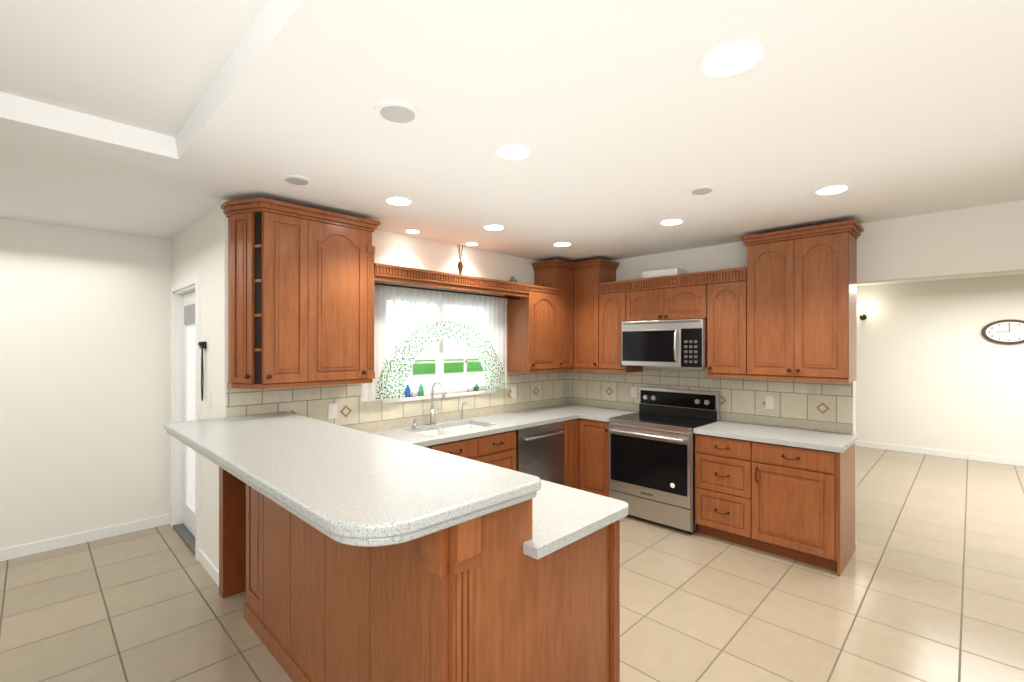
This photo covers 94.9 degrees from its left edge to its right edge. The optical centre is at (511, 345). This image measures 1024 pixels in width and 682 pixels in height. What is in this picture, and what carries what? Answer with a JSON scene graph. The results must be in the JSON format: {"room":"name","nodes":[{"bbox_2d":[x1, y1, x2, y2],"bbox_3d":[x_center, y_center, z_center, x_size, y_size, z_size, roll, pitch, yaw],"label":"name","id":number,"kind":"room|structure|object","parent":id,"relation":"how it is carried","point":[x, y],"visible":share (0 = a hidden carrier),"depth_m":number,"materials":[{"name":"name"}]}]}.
{"room":"kitchen","nodes":[
{"label":"kitchen","id":0,"kind":"room"},
{"bbox_2d":[0,218,170,549],"bbox_3d":[-4.875,0.228,2.597,0.140,2.785,4.890,0,0,44],"label":"wall","id":1,"kind":"structure","parent":0,"point":[85,372],"depth_m":3.86,"materials":[{"name":"white paint"}]},
{"bbox_2d":[0,514,170,560],"bbox_3d":[-4.814,1.577,2.538,0.030,0.085,4.890,0,0,44],"label":"baseboard","id":2,"kind":"structure","parent":1,"relation":"attached to","point":[76,539],"depth_m":3.85,"materials":[{"name":"white paint"}]},
{"bbox_2d":[171,200,227,570],"bbox_3d":[-2.508,0.328,3.799,1.840,2.585,0.140,0,0,44],"label":"wall","id":3,"kind":"structure","parent":0,"point":[200,245],"depth_m":3.35,"materials":[{"name":"white paint"}]},
{"bbox_2d":[171,272,199,560],"bbox_3d":[-2.660,0.532,3.936,0.980,2.175,0.158,0,0,44],"label":"door frame","id":4,"kind":"structure","parent":3,"relation":"attached to","point":[183,286],"depth_m":4.20,"materials":[{"name":"white paint"}]},
{"bbox_2d":[183,291,194,536],"bbox_3d":[-2.662,0.570,3.956,0.816,2.056,0.052,0,0,44],"label":"door leaf","id":5,"kind":"structure","parent":3,"relation":"in","point":[189,406],"depth_m":4.11,"materials":[{"name":"white paint"}]},
{"bbox_2d":[198,342,206,400],"bbox_3d":[-2.258,0.187,3.422,0.095,0.434,0.050,0,0,44],"label":"strap","id":6,"kind":"object","parent":3,"relation":"attached to","point":[202,345],"visible":1,"depth_m":3.42,"materials":[{"name":"black plastic"}]},
{"bbox_2d":[199,549,218,585],"bbox_3d":[-2.131,1.577,3.324,0.635,0.085,0.012,0,0,44],"label":"baseboard","id":7,"kind":"structure","parent":3,"relation":"attached to","point":[205,562],"depth_m":3.33,"materials":[{"name":"white paint"}]},
{"bbox_2d":[0,446,1023,681],"bbox_3d":[1.406,1.645,2.507,11.500,0.050,13.550,0,0,44],"label":"floor","id":8,"kind":"structure","parent":0,"point":[927,585],"depth_m":2.96,"materials":[{"name":"tile"}]},
{"bbox_2d":[244,485,255,632],"bbox_3d":[-1.340,1.078,2.831,0.303,1.084,0.389,0,0,44],"label":"base cabinet","id":9,"kind":"object","parent":8,"relation":"on","point":[249,497],"depth_m":2.76,"materials":[{"name":"brown wood"}]},
{"bbox_2d":[256,493,287,674],"bbox_3d":[-1.116,1.078,2.611,0.451,1.084,0.389,0,0,44],"label":"base cabinet","id":10,"kind":"object","parent":8,"relation":"on","point":[271,522],"depth_m":2.49,"materials":[{"name":"brown wood"}]},
{"bbox_2d":[288,517,319,681],"bbox_3d":[-0.816,1.078,2.317,0.389,1.084,0.389,0,0,44],"label":"base cabinet","id":11,"kind":"object","parent":8,"relation":"on","point":[303,545],"depth_m":2.20,"materials":[{"name":"brown wood"}]},
{"bbox_2d":[320,537,363,681],"bbox_3d":[-0.538,1.078,2.045,0.388,1.084,0.389,0,0,44],"label":"base cabinet","id":12,"kind":"object","parent":8,"relation":"on","point":[341,576],"depth_m":1.94,"materials":[{"name":"brown wood"}]},
{"bbox_2d":[428,441,443,448],"bbox_3d":[-1.094,1.183,3.475,0.630,0.875,0.916,0,0,44],"label":"base cabinet","id":13,"kind":"object","parent":8,"relation":"on","point":[439,444],"depth_m":3.57,"materials":[{"name":"brown wood"}]},
{"bbox_2d":[364,497,539,681],"bbox_3d":[-0.226,1.078,1.738,0.488,1.084,0.393,0,0,44],"label":"peninsula end panel","id":14,"kind":"object","parent":8,"relation":"on","point":[462,549],"depth_m":1.58,"materials":[{"name":"brown wood"}]},
{"bbox_2d":[164,411,547,560],"bbox_3d":[-1.000,0.503,2.266,2.441,0.066,0.720,0,0,44],"label":"countertop","id":15,"kind":"structure","parent":14,"relation":"on","point":[367,494],"depth_m":1.72,"materials":[{"name":"white stone"}]},
{"bbox_2d":[464,449,499,464],"bbox_3d":[-0.520,1.272,4.078,0.398,0.695,0.748,0,0,44],"label":"base cabinet","id":16,"kind":"object","parent":8,"relation":"on","point":[493,455],"depth_m":3.94,"materials":[{"name":"brown wood"}]},
{"bbox_2d":[516,421,564,484],"bbox_3d":[0.103,1.178,4.616,0.618,0.860,0.654,0,0,44],"label":"dishwasher","id":17,"kind":"object","parent":8,"relation":"on","point":[540,451],"visible":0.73,"depth_m":4.44,"materials":[{"name":"silver metal"}]},
{"bbox_2d":[516,417,579,488],"bbox_3d":[0.403,1.183,4.965,0.683,0.875,0.254,0,0,44],"label":"base cabinet","id":18,"kind":"object","parent":8,"relation":"on","point":[572,426],"depth_m":4.77,"materials":[{"name":"brown wood"}]},
{"bbox_2d":[536,521,619,681],"bbox_3d":[0.075,1.183,2.130,0.606,0.875,0.590,0,0,44],"label":"base cabinet","id":19,"kind":"object","parent":8,"relation":"on","point":[578,587],"depth_m":1.93,"materials":[{"name":"brown wood"}]},
{"bbox_2d":[528,481,628,560],"bbox_3d":[-0.330,0.725,2.498,1.808,0.040,0.650,0,0,44],"label":"countertop","id":20,"kind":"structure","parent":19,"relation":"on","point":[568,515],"depth_m":1.96,"materials":[{"name":"white stone"}]},
{"bbox_2d":[580,417,620,500],"bbox_3d":[1.020,1.183,4.930,0.394,0.875,0.682,0,0,44],"label":"base cabinet","id":21,"kind":"object","parent":8,"relation":"on","point":[594,435],"depth_m":4.71,"materials":[{"name":"brown wood"}]},
{"bbox_2d":[372,405,599,444],"bbox_3d":[-0.260,0.725,4.314,0.633,0.040,3.341,0,0,44],"label":"countertop","id":22,"kind":"structure","parent":21,"relation":"on","point":[501,422],"depth_m":4.29,"materials":[{"name":"white stone"}]},
{"bbox_2d":[411,381,467,428],"bbox_3d":[-0.603,0.507,4.197,0.212,0.395,0.594,0,0,44],"label":"faucet","id":23,"kind":"object","parent":22,"relation":"on","point":[431,425],"depth_m":4.18,"materials":[{"name":"silver metal"}]},
{"bbox_2d":[580,409,638,420],"bbox_3d":[1.044,0.725,4.933,0.364,0.040,0.632,0,0,44],"label":"countertop","id":24,"kind":"structure","parent":21,"relation":"on","point":[601,414],"depth_m":4.90,"materials":[{"name":"white stone"}]},
{"bbox_2d":[609,387,720,533],"bbox_3d":[1.434,1.028,4.480,0.818,1.185,0.716,0,0,44],"label":"range","id":25,"kind":"object","parent":8,"relation":"on","point":[652,459],"visible":0.85,"depth_m":4.30,"materials":[{"name":"silver metal"}]},
{"bbox_2d":[693,420,857,575],"bbox_3d":[2.134,1.163,3.853,1.052,0.915,0.661,0,0,44],"label":"base cabinet","id":26,"kind":"object","parent":8,"relation":"on","point":[788,492],"visible":1,"depth_m":3.60,"materials":[{"name":"brown wood"}]},
{"bbox_2d":[0,0,1023,285],"bbox_3d":[1.406,-1.055,2.507,11.500,0.180,13.550,0,0,44],"label":"ceiling","id":27,"kind":"structure","parent":0,"point":[628,122],"depth_m":2.00,"materials":[{"name":"white paint"}]},
{"bbox_2d":[281,175,312,185],"bbox_3d":[-1.252,-0.961,2.737,0.169,0.009,0.169,0,0,38],"label":"recessed light","id":28,"kind":"object","parent":27,"relation":"in","point":[296,180],"depth_m":2.72,"materials":[{"name":"white"}]},
{"bbox_2d":[374,101,420,124],"bbox_3d":[-0.473,-0.961,1.947,0.189,0.009,0.189,0,0,20],"label":"recessed light","id":29,"kind":"object","parent":27,"relation":"in","point":[393,112],"depth_m":1.93,"materials":[{"name":"white"}]},
{"bbox_2d":[384,196,412,205],"bbox_3d":[-0.754,-0.962,3.132,0.189,0.006,0.189,0,0,5],"label":"recessed light","id":30,"kind":"object","parent":27,"relation":"in","point":[399,201],"depth_m":3.12,"materials":[{"name":"white"}]},
{"bbox_2d":[404,229,420,233],"bbox_3d":[-0.833,-0.962,3.951,0.139,0.006,0.139,0,0,38],"label":"recessed light","id":31,"kind":"object","parent":27,"relation":"in","point":[414,231],"depth_m":3.94,"materials":[{"name":"white"}]},
{"bbox_2d":[465,242,478,245],"bbox_3d":[-0.379,-0.962,4.444,0.139,0.006,0.139,0,0,38],"label":"recessed light","id":32,"kind":"object","parent":27,"relation":"in","point":[468,243],"depth_m":4.42,"materials":[{"name":"white"}]},
{"bbox_2d":[482,224,505,230],"bbox_3d":[-0.146,-0.962,3.824,0.189,0.006,0.189,0,0,20],"label":"recessed light","id":33,"kind":"object","parent":27,"relation":"in","point":[494,227],"depth_m":3.81,"materials":[{"name":"white"}]},
{"bbox_2d":[495,144,532,159],"bbox_3d":[0.011,-0.962,2.341,0.189,0.006,0.189,0,0,35],"label":"recessed light","id":34,"kind":"object","parent":27,"relation":"in","point":[509,151],"depth_m":2.33,"materials":[{"name":"white"}]},
{"bbox_2d":[552,242,571,246],"bbox_3d":[0.476,-0.962,4.460,0.189,0.006,0.189,0,0,20],"label":"recessed light","id":35,"kind":"object","parent":27,"relation":"in","point":[560,244],"depth_m":4.45,"materials":[{"name":"white plastic"}]},
{"bbox_2d":[659,218,684,224],"bbox_3d":[1.242,-0.962,3.654,0.189,0.006,0.189,0,0,20],"label":"recessed light","id":36,"kind":"object","parent":27,"relation":"in","point":[674,221],"depth_m":3.63,"materials":[{"name":"white"}]},
{"bbox_2d":[687,186,716,195],"bbox_3d":[1.179,-0.961,2.918,0.169,0.009,0.169,0,0,38],"label":"recessed light","id":37,"kind":"object","parent":27,"relation":"in","point":[701,190],"depth_m":2.90,"materials":[{"name":"white"}]},
{"bbox_2d":[698,39,766,78],"bbox_3d":[0.740,-0.962,1.585,0.209,0.006,0.209,0,0,35],"label":"recessed light","id":38,"kind":"object","parent":27,"relation":"in","point":[732,58],"depth_m":1.57,"materials":[{"name":"white"}]},
{"bbox_2d":[814,184,850,194],"bbox_3d":[1.978,-0.962,2.906,0.189,0.006,0.189,0,0,35],"label":"recessed light","id":39,"kind":"object","parent":27,"relation":"in","point":[834,189],"depth_m":2.89,"materials":[{"name":"white"}]},
{"bbox_2d":[570,200,1023,434],"bbox_3d":[3.774,0.328,2.804,8.530,2.585,0.152,0,0,44],"label":"wall","id":40,"kind":"structure","parent":0,"point":[982,240],"depth_m":3.83,"materials":[{"name":"white paint"}]},
{"bbox_2d":[226,229,569,431],"bbox_3d":[1.088,0.328,6.248,0.152,2.585,8.650,0,0,44],"label":"wall","id":41,"kind":"structure","parent":40,"relation":"attached to","point":[541,389],"depth_m":4.21,"materials":[{"name":"tile"}]},
{"bbox_2d":[223,201,320,388],"bbox_3d":[-1.611,-0.313,3.147,0.348,1.115,0.454,0,0,44],"label":"upper cabinet","id":42,"kind":"object","parent":41,"relation":"attached to","point":[301,280],"depth_m":3.02,"materials":[{"name":"brown wood"}]},
{"bbox_2d":[328,403,336,418],"bbox_3d":[-1.381,0.503,3.619,0.007,0.115,0.070,0,0,44],"label":"electrical outlet plate","id":43,"kind":"object","parent":41,"relation":"attached to","point":[332,408],"depth_m":3.62,"materials":[{"name":"white plastic"}]},
{"bbox_2d":[321,217,376,384],"bbox_3d":[-1.336,-0.313,3.428,0.348,1.115,0.546,0,0,44],"label":"upper cabinet","id":44,"kind":"object","parent":41,"relation":"attached to","point":[348,267],"depth_m":3.35,"materials":[{"name":"brown wood"}]},
{"bbox_2d":[381,340,495,403],"bbox_3d":[-0.663,0.020,4.415,0.115,0.920,1.300,0,0,44],"label":"window","id":45,"kind":"structure","parent":41,"relation":"in","point":[440,361],"depth_m":4.42,"materials":[{"name":"white paint"}]},
{"bbox_2d":[361,285,507,401],"bbox_3d":[-0.622,-0.022,4.318,0.008,0.935,1.640,0,0,44],"label":"window curtain","id":46,"kind":"object","parent":45,"relation":"hanging from","point":[424,320],"visible":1,"depth_m":4.17,"materials":[{"name":"white fabric"}]},
{"bbox_2d":[405,382,478,396],"bbox_3d":[-0.633,0.389,4.399,0.046,0.120,0.848,0,0,44],"label":"bottles","id":47,"kind":"object","parent":45,"relation":"on","point":[421,390],"visible":0.96,"depth_m":4.19,"materials":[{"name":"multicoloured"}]},
{"bbox_2d":[444,433,495,456],"bbox_3d":[-0.385,0.825,3.945,0.012,0.160,0.716,0,0,44],"label":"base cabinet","id":48,"kind":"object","parent":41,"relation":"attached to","point":[475,444],"depth_m":3.82,"materials":[{"name":"brown wood"}]},
{"bbox_2d":[511,387,515,397],"bbox_3d":[0.019,0.503,5.048,0.007,0.115,0.070,0,0,44],"label":"electrical outlet plate","id":49,"kind":"object","parent":41,"relation":"attached to","point":[513,389],"depth_m":5.04,"materials":[{"name":"white plastic"}]},
{"bbox_2d":[501,285,556,372],"bbox_3d":[0.211,-0.185,5.008,0.348,0.860,0.470,0,0,44],"label":"upper cabinet","id":50,"kind":"object","parent":41,"relation":"attached to","point":[531,309],"depth_m":4.83,"materials":[{"name":"brown wood"}]},
{"bbox_2d":[457,245,462,274],"bbox_3d":[-0.467,-0.766,4.268,0.055,0.300,0.060,0,0,44],"label":"vase","id":51,"kind":"object","parent":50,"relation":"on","point":[460,266],"visible":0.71,"depth_m":4.25,"materials":[{"name":"brown ceramic"}]},
{"bbox_2d":[529,261,572,368],"bbox_3d":[0.472,-0.313,5.238,0.399,1.115,0.333,0,0,44],"label":"upper cabinet","id":52,"kind":"object","parent":41,"relation":"attached to","point":[559,274],"depth_m":5.14,"materials":[{"name":"brown wood"}]},
{"bbox_2d":[573,261,617,368],"bbox_3d":[0.921,-0.313,5.226,0.404,1.115,0.399,0,0,44],"label":"upper cabinet","id":53,"kind":"object","parent":40,"relation":"attached to","point":[589,280],"depth_m":5.11,"materials":[{"name":"brown wood"}]},
{"bbox_2d":[605,281,642,372],"bbox_3d":[1.163,-0.210,5.025,0.330,0.910,0.348,0,0,44],"label":"upper cabinet","id":54,"kind":"object","parent":40,"relation":"attached to","point":[614,290],"depth_m":4.88,"materials":[{"name":"brown wood"}]},
{"bbox_2d":[631,387,636,397],"bbox_3d":[1.324,0.503,5.096,0.070,0.115,0.007,0,0,44],"label":"electrical outlet plate","id":55,"kind":"object","parent":40,"relation":"attached to","point":[633,389],"depth_m":5.09,"materials":[{"name":"white plastic"}]},
{"bbox_2d":[625,272,704,321],"bbox_3d":[1.573,-0.455,4.622,0.820,0.420,0.348,0,0,44],"label":"upper cabinet","id":56,"kind":"object","parent":40,"relation":"attached to","point":[685,299],"depth_m":4.48,"materials":[{"name":"brown wood"}]},
{"bbox_2d":[622,319,706,367],"bbox_3d":[1.522,-0.022,4.570,0.810,0.435,0.492,0,0,44],"label":"microwave","id":57,"kind":"object","parent":56,"relation":"attached to","point":[672,343],"visible":0.98,"depth_m":4.38,"materials":[{"name":"silver metal"}]},
{"bbox_2d":[643,268,686,289],"bbox_3d":[1.514,-0.648,4.662,0.360,0.184,0.220,0,0,44],"label":"tray","id":58,"kind":"object","parent":56,"relation":"on","point":[663,272],"visible":0.36,"depth_m":4.56,"materials":[{"name":"white"}]},
{"bbox_2d":[705,265,748,376],"bbox_3d":[1.986,-0.210,4.218,0.335,0.910,0.348,0,0,44],"label":"upper cabinet","id":59,"kind":"object","parent":40,"relation":"attached to","point":[727,303],"depth_m":4.08,"materials":[{"name":"brown wood"}]},
{"bbox_2d":[765,396,773,408],"bbox_3d":[2.281,0.503,4.159,0.070,0.115,0.007,0,0,44],"label":"electrical outlet plate","id":60,"kind":"object","parent":40,"relation":"attached to","point":[769,400],"depth_m":4.16,"materials":[{"name":"white plastic"}]},
{"bbox_2d":[743,225,860,380],"bbox_3d":[2.340,-0.313,3.872,0.764,1.115,0.348,0,0,44],"label":"upper cabinet","id":61,"kind":"object","parent":40,"relation":"attached to","point":[803,286],"depth_m":3.69,"materials":[{"name":"brown wood"}]},
{"bbox_2d":[856,274,1023,459],"bbox_3d":[7.066,0.328,6.265,8.670,2.585,0.140,0,0,44],"label":"wall","id":62,"kind":"structure","parent":0,"point":[936,370],"depth_m":6.91,"materials":[{"name":"white paint"}]},
{"bbox_2d":[859,302,866,319],"bbox_3d":[5.589,-0.555,7.494,0.090,0.280,0.169,0,0,44],"label":"lamp","id":63,"kind":"object","parent":62,"relation":"attached to","point":[862,310],"visible":1,"depth_m":7.45,"materials":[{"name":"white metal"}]},
{"bbox_2d":[856,441,1023,465],"bbox_3d":[7.063,1.577,6.162,8.530,0.085,0.012,0,0,44],"label":"baseboard","id":64,"kind":"structure","parent":62,"relation":"attached to","point":[994,459],"depth_m":6.87,"materials":[{"name":"white paint"}]},
{"bbox_2d":[981,319,1023,343],"bbox_3d":[6.786,-0.190,6.415,0.540,0.340,0.036,0,0,44],"label":"wall clock","id":65,"kind":"object","parent":62,"relation":"attached to","point":[1009,331],"visible":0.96,"depth_m":6.43,"materials":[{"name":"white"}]},
{"label":"outside","id":66,"kind":"structure","parent":0,"visible":0},
{"bbox_2d":[388,334,483,389],"bbox_3d":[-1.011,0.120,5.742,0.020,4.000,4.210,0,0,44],"label":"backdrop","id":67,"kind":"structure","parent":66,"point":[447,352],"depth_m":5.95,"materials":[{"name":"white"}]}
]}

